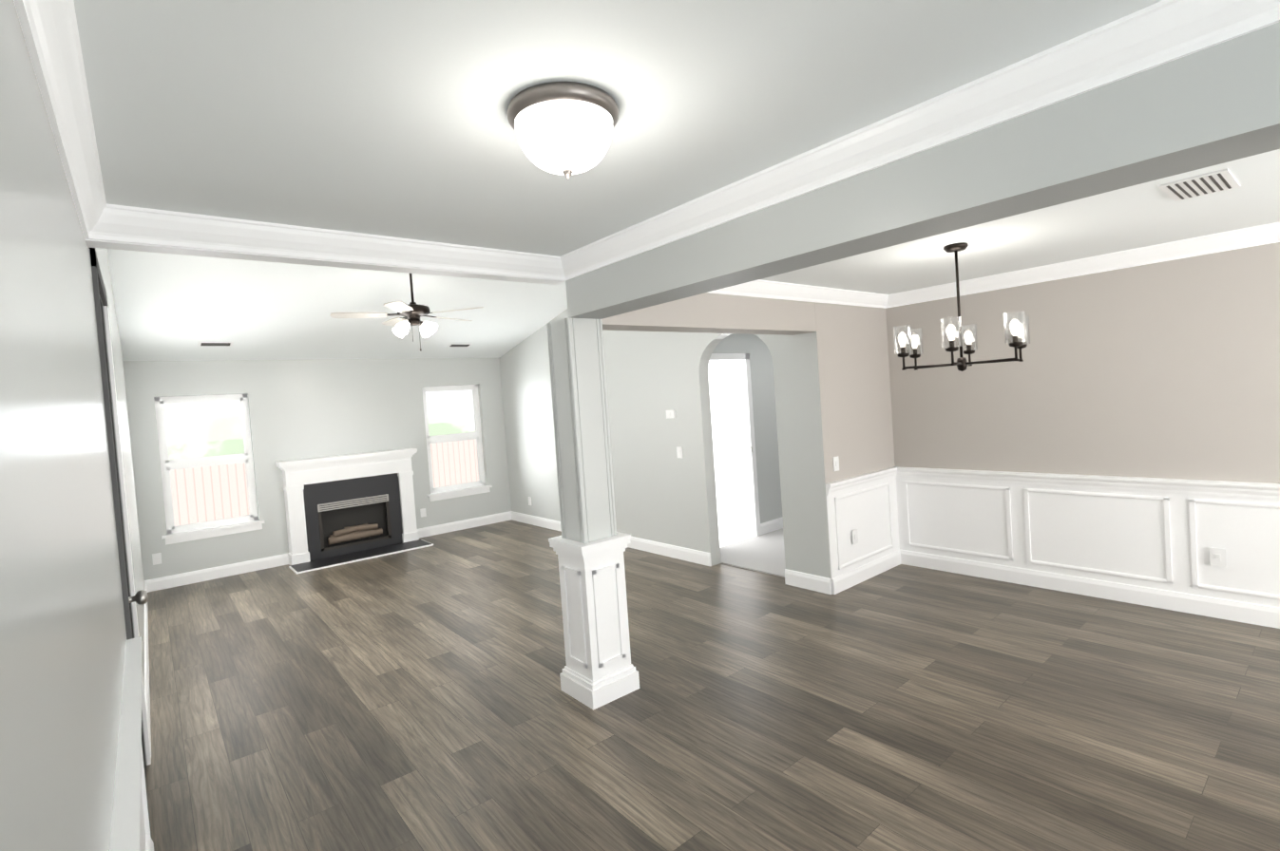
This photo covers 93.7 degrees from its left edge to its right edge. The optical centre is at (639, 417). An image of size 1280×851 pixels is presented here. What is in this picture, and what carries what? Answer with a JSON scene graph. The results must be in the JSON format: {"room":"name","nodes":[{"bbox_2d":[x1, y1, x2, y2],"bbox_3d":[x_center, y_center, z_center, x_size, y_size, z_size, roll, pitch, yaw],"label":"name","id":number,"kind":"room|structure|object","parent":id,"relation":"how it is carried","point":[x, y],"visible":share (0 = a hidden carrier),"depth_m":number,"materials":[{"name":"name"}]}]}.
{"room":"entrance hall","nodes":[
{"label":"entrance hall","id":0,"kind":"room"},
{"bbox_2d":[0,0,147,850],"bbox_3d":[-1.970,-0.056,2.108,0.120,3.574,10.820,-5,2,-40],"label":"wall","id":1,"kind":"structure","parent":0,"point":[63,641],"depth_m":0.88,"materials":[{"name":"white paint"}]},
{"bbox_2d":[13,0,106,238],"bbox_3d":[-0.238,-0.714,0.092,0.064,0.110,5.080,-5,2,-40],"label":"crown molding","id":2,"kind":"structure","parent":1,"relation":"attached to","point":[49,30],"depth_m":1.25,"materials":[{"name":"white wood"}]},
{"bbox_2d":[89,248,151,838],"bbox_3d":[-2.278,0.553,2.654,0.014,2.370,0.980,-5,2,-40],"label":"door frame","id":3,"kind":"structure","parent":1,"relation":"attached to","point":[99,289],"depth_m":2.30,"materials":[{"name":"grey wood"}]},
{"bbox_2d":[99,299,148,780],"bbox_3d":[-2.271,0.587,2.659,0.116,2.290,0.832,-5,2,-40],"label":"door","id":4,"kind":"structure","parent":1,"relation":"in","point":[141,597],"depth_m":2.85,"materials":[{"name":"grey wood"}]},
{"bbox_2d":[109,636,153,850],"bbox_3d":[-0.189,1.224,0.236,0.044,0.890,5.320,-5,2,-40],"label":"trim","id":5,"kind":"structure","parent":1,"relation":"attached to","point":[130,830],"depth_m":1.47,"materials":[{"name":"white wood"}]},
{"bbox_2d":[144,580,151,757],"bbox_3d":[-3.845,1.725,4.675,0.016,0.128,4.160,-5,2,-40],"label":"baseboard","id":6,"kind":"structure","parent":1,"relation":"attached to","point":[146,681],"depth_m":3.92,"materials":[{"name":"white wood"}]},
{"bbox_2d":[123,358,511,580],"bbox_3d":[-3.666,0.464,7.649,4.500,2.440,0.140,-5,2,-40],"label":"wall","id":7,"kind":"structure","parent":0,"point":[299,410],"depth_m":7.21,"materials":[{"name":"white paint"}]},
{"bbox_2d":[152,553,161,565],"bbox_3d":[-5.100,1.494,6.337,0.075,0.115,0.010,-5,2,-40],"label":"electrical outlet","id":8,"kind":"object","parent":7,"relation":"attached to","point":[156,559],"visible":1,"depth_m":6.33,"materials":[{"name":"white plastic"}]},
{"bbox_2d":[153,393,265,545],"bbox_3d":[-4.793,0.538,6.675,0.930,1.575,0.170,-5,2,-40],"label":"window","id":9,"kind":"structure","parent":7,"relation":"in","point":[195,531],"depth_m":6.67,"materials":[{"name":"white"}]},
{"bbox_2d":[145,554,288,592],"bbox_3d":[-4.662,1.720,6.690,1.330,0.128,0.016,-5,2,-40],"label":"baseboard","id":10,"kind":"structure","parent":7,"relation":"attached to","point":[190,578],"depth_m":6.65,"materials":[{"name":"white wood"}]},
{"bbox_2d":[420,508,426,517],"bbox_3d":[-2.936,1.292,8.133,0.075,0.115,0.010,-5,2,-40],"label":"electrical outlet","id":11,"kind":"object","parent":7,"relation":"attached to","point":[423,512],"visible":1,"depth_m":8.13,"materials":[{"name":"white plastic"}]},
{"bbox_2d":[421,384,492,501],"bbox_3d":[-2.613,0.334,8.485,0.930,1.575,0.170,-5,2,-40],"label":"window","id":12,"kind":"structure","parent":7,"relation":"in","point":[456,490],"depth_m":8.53,"materials":[{"name":"white"}]},
{"bbox_2d":[417,511,511,538],"bbox_3d":[-2.482,1.516,8.499,1.470,0.128,0.016,-5,2,-40],"label":"baseboard","id":13,"kind":"structure","parent":7,"relation":"attached to","point":[429,531],"depth_m":8.48,"materials":[{"name":"white wood"}]},
{"bbox_2d":[84,239,565,285],"bbox_3d":[-1.177,-0.725,2.678,1.920,0.114,0.100,-5,2,-40],"label":"header beam","id":14,"kind":"structure","parent":0,"point":[112,245],"depth_m":2.47,"materials":[{"name":"white"}]},
{"bbox_2d":[84,203,564,280],"bbox_3d":[-1.124,-0.728,2.615,1.920,0.110,0.064,-5,2,-40],"label":"crown molding","id":15,"kind":"structure","parent":14,"relation":"attached to","point":[126,224],"depth_m":2.42,"materials":[{"name":"white wood"}]},
{"bbox_2d":[106,248,567,361],"bbox_3d":[-2.101,-1.421,5.535,4.640,1.339,5.490,-5,2,-40],"label":"ceiling","id":16,"kind":"structure","parent":0,"point":[169,307],"depth_m":6.00,"materials":[{"name":"white paint"}]},
{"bbox_2d":[197,342,233,346],"bbox_3d":[-4.420,-0.764,6.252,0.300,0.037,0.138,-5,2,-40],"label":"ceiling vent","id":17,"kind":"object","parent":16,"relation":"in","point":[215,344],"visible":0.96,"depth_m":6.24,"materials":[{"name":"white metal"}]},
{"bbox_2d":[330,273,483,350],"bbox_3d":[-2.086,-1.002,5.461,1.295,0.811,1.255,-5,2,-40],"label":"ceiling fan","id":18,"kind":"object","parent":16,"relation":"hanging from","point":[412,312],"visible":0.92,"depth_m":5.34,"materials":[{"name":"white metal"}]},
{"bbox_2d":[446,343,472,347],"bbox_3d":[-2.386,-0.954,7.940,0.300,0.037,0.138,-5,2,-40],"label":"ceiling vent","id":19,"kind":"object","parent":16,"relation":"in","point":[454,345],"visible":0.98,"depth_m":7.93,"materials":[{"name":"white metal"}]},
{"bbox_2d":[499,308,832,594],"bbox_3d":[-0.264,-0.315,6.876,0.130,3.574,5.419,-5,2,-40],"label":"wall","id":20,"kind":"structure","parent":0,"point":[663,493],"depth_m":6.16,"materials":[{"name":"white paint"}]},
{"bbox_2d":[511,511,711,566],"bbox_3d":[-0.623,1.422,7.389,0.016,0.128,4.100,-5,2,-40],"label":"baseboard","id":21,"kind":"structure","parent":20,"relation":"attached to","point":[678,552],"depth_m":6.46,"materials":[{"name":"white wood"}]},
{"bbox_2d":[665,409,675,419],"bbox_3d":[0.309,-0.033,6.096,0.024,0.085,0.120,-5,2,-40],"label":"thermostat","id":22,"kind":"object","parent":20,"relation":"attached to","point":[670,414],"visible":0.96,"depth_m":6.08,"materials":[{"name":"white plastic"}]},
{"bbox_2d":[676,446,683,458],"bbox_3d":[0.398,0.353,6.043,0.010,0.115,0.075,-5,2,-40],"label":"light switch","id":23,"kind":"object","parent":20,"relation":"attached to","point":[679,451],"visible":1,"depth_m":6.04,"materials":[{"name":"white plastic"}]},
{"bbox_2d":[784,569,831,594],"bbox_3d":[1.385,1.357,4.964,0.016,0.128,0.438,-5,2,-40],"label":"baseboard","id":24,"kind":"structure","parent":20,"relation":"attached to","point":[811,582],"depth_m":4.95,"materials":[{"name":"white wood"}]},
{"bbox_2d":[73,0,1279,294],"bbox_3d":[1.776,-1.018,1.780,5.950,0.120,5.500,-5,2,-40],"label":"ceiling","id":25,"kind":"structure","parent":0,"point":[387,118],"depth_m":1.56,"materials":[{"name":"white paint"}]},
{"bbox_2d":[506,81,618,178],"bbox_3d":[-0.197,-0.725,1.593,0.294,0.181,0.294,-5,2,-40],"label":"flush-mount light","id":26,"kind":"object","parent":25,"relation":"attached to","point":[565,128],"visible":1,"depth_m":1.50,"materials":[{"name":"white glass"}]},
{"bbox_2d":[893,242,1030,371],"bbox_3d":[1.887,-0.644,3.549,0.739,0.744,0.735,-5,2,-40],"label":"chandelier","id":27,"kind":"object","parent":25,"relation":"hanging from","point":[1017,333],"visible":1,"depth_m":3.53,"materials":[{"name":"brown metal"}]},
{"bbox_2d":[1157,168,1240,201],"bbox_3d":[2.490,-1.028,2.670,0.400,0.009,0.220,-5,2,-40],"label":"ceiling vent","id":28,"kind":"object","parent":25,"relation":"in","point":[1212,182],"visible":1,"depth_m":2.64,"materials":[{"name":"white metal"}]},
{"bbox_2d":[146,519,1279,850],"bbox_3d":[0.025,1.598,3.831,7.500,0.100,11.000,-5,2,-40],"label":"floor","id":29,"kind":"structure","parent":0,"point":[414,700],"depth_m":3.10,"materials":[{"name":"brown wood"}]},
{"bbox_2d":[275,448,433,574],"bbox_3d":[-3.438,1.069,7.317,1.560,1.222,0.633,-5,2,-40],"label":"fireplace","id":30,"kind":"object","parent":29,"relation":"on","point":[344,509],"visible":1,"depth_m":7.39,"materials":[{"name":"white wood"}]},
{"bbox_2d":[546,317,639,710],"bbox_3d":[-0.303,0.514,3.446,0.342,2.130,0.342,-5,2,-40],"label":"column","id":31,"kind":"structure","parent":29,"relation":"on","point":[589,545],"depth_m":3.35,"materials":[{"name":"white wood"}]},
{"bbox_2d":[719,528,785,577],"bbox_3d":[1.823,1.353,6.364,2.180,0.032,1.600,-5,2,-40],"label":"carpet floor","id":32,"kind":"structure","parent":29,"relation":"on","point":[764,553],"depth_m":6.11,"materials":[{"name":"grey"}]},
{"bbox_2d":[712,333,782,523],"bbox_3d":[1.261,0.148,6.905,2.180,2.440,0.100,-5,2,-40],"label":"wall","id":33,"kind":"structure","parent":0,"point":[756,349],"depth_m":6.99,"materials":[{"name":"white paint"}]},
{"bbox_2d":[707,353,761,547],"bbox_3d":[1.016,0.338,6.617,0.770,2.088,0.021,-5,2,-40],"label":"door","id":34,"kind":"structure","parent":33,"relation":"attached to","point":[734,441],"depth_m":6.65,"materials":[{"name":"white"}]},
{"bbox_2d":[760,517,783,534],"bbox_3d":[1.756,1.252,7.210,0.990,0.128,0.016,-5,2,-40],"label":"baseboard","id":35,"kind":"structure","parent":33,"relation":"attached to","point":[769,526],"depth_m":7.02,"materials":[{"name":"white wood"}]},
{"bbox_2d":[814,302,895,593],"bbox_3d":[1.855,0.157,5.241,1.229,2.440,0.220,-5,2,-40],"label":"wall","id":36,"kind":"structure","parent":0,"point":[854,384],"depth_m":5.07,"materials":[{"name":"grey paint"}]},
{"bbox_2d":[601,292,816,335],"bbox_3d":[0.504,-0.771,4.149,2.100,0.340,0.220,-5,2,-40],"label":"header","id":37,"kind":"object","parent":36,"relation":"attached to","point":[714,313],"visible":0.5,"depth_m":4.07,"materials":[{"name":"grey paint"}]},
{"bbox_2d":[707,279,888,308],"bbox_3d":[1.013,-0.928,4.389,3.210,0.110,0.064,-5,2,-40],"label":"crown molding","id":38,"kind":"structure","parent":36,"relation":"attached to","point":[767,289],"depth_m":4.59,"materials":[{"name":"white"}]},
{"bbox_2d":[832,456,839,471],"bbox_3d":[1.592,0.377,4.867,0.075,0.115,0.010,-5,2,-40],"label":"light switch","id":39,"kind":"object","parent":36,"relation":"attached to","point":[835,460],"visible":1,"depth_m":4.86,"materials":[{"name":"white plastic"}]},
{"bbox_2d":[851,529,858,544],"bbox_3d":[1.787,0.991,4.984,0.075,0.115,0.010,-5,2,-40],"label":"outlet","id":40,"kind":"object","parent":36,"relation":"attached to","point":[854,537],"visible":0.96,"depth_m":4.98,"materials":[{"name":"white plastic"}]},
{"bbox_2d":[825,466,901,594],"bbox_3d":[1.946,0.931,5.124,1.110,0.890,0.044,-5,2,-40],"label":"wainscoting","id":41,"kind":"structure","parent":36,"relation":"attached to","point":[865,506],"depth_m":5.09,"materials":[{"name":"white wood"}]},
{"bbox_2d":[565,21,1279,319],"bbox_3d":[0.604,-0.735,2.212,0.220,0.310,2.890,-5,2,-40],"label":"beam","id":42,"kind":"structure","parent":0,"point":[1218,104],"depth_m":1.63,"materials":[{"name":"white"}]},
{"bbox_2d":[560,0,1279,280],"bbox_3d":[1.187,-0.847,1.275,0.064,0.110,5.080,-5,2,-40],"label":"crown molding","id":43,"kind":"structure","parent":42,"relation":"attached to","point":[1157,34],"depth_m":1.62,"materials":[{"name":"white wood"}]},
{"bbox_2d":[885,242,1279,483],"bbox_3d":[3.969,0.062,3.553,0.120,2.440,5.080,-5,2,-40],"label":"wall","id":44,"kind":"structure","parent":0,"point":[1168,370],"depth_m":4.21,"materials":[{"name":"grey paint"}]},
{"bbox_2d":[886,221,1279,308],"bbox_3d":[3.819,-1.093,3.460,0.064,0.110,5.080,-5,2,-40],"label":"crown molding","id":45,"kind":"structure","parent":44,"relation":"attached to","point":[1245,238],"depth_m":4.17,"materials":[{"name":"white wood"}]},
{"bbox_2d":[894,466,1279,629],"bbox_3d":[3.960,0.841,3.524,0.044,0.890,5.080,-5,2,-40],"label":"wainscoting","id":46,"kind":"structure","parent":44,"relation":"attached to","point":[1145,542],"depth_m":4.29,"materials":[{"name":"white wood"}]},
{"bbox_2d":[1209,547,1226,567],"bbox_3d":[3.697,0.894,3.838,0.010,0.115,0.075,-5,2,-40],"label":"outlet","id":47,"kind":"object","parent":44,"relation":"attached to","point":[1218,557],"visible":0.93,"depth_m":3.84,"materials":[{"name":"white plastic"}]},
{"label":"outside","id":48,"kind":"structure","parent":0,"visible":0},
{"bbox_2d":[163,390,478,526],"bbox_3d":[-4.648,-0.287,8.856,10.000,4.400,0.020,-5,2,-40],"label":"window panes","id":49,"kind":"structure","parent":48,"point":[217,436],"depth_m":8.05,"materials":[{"name":"glass"}]}
]}

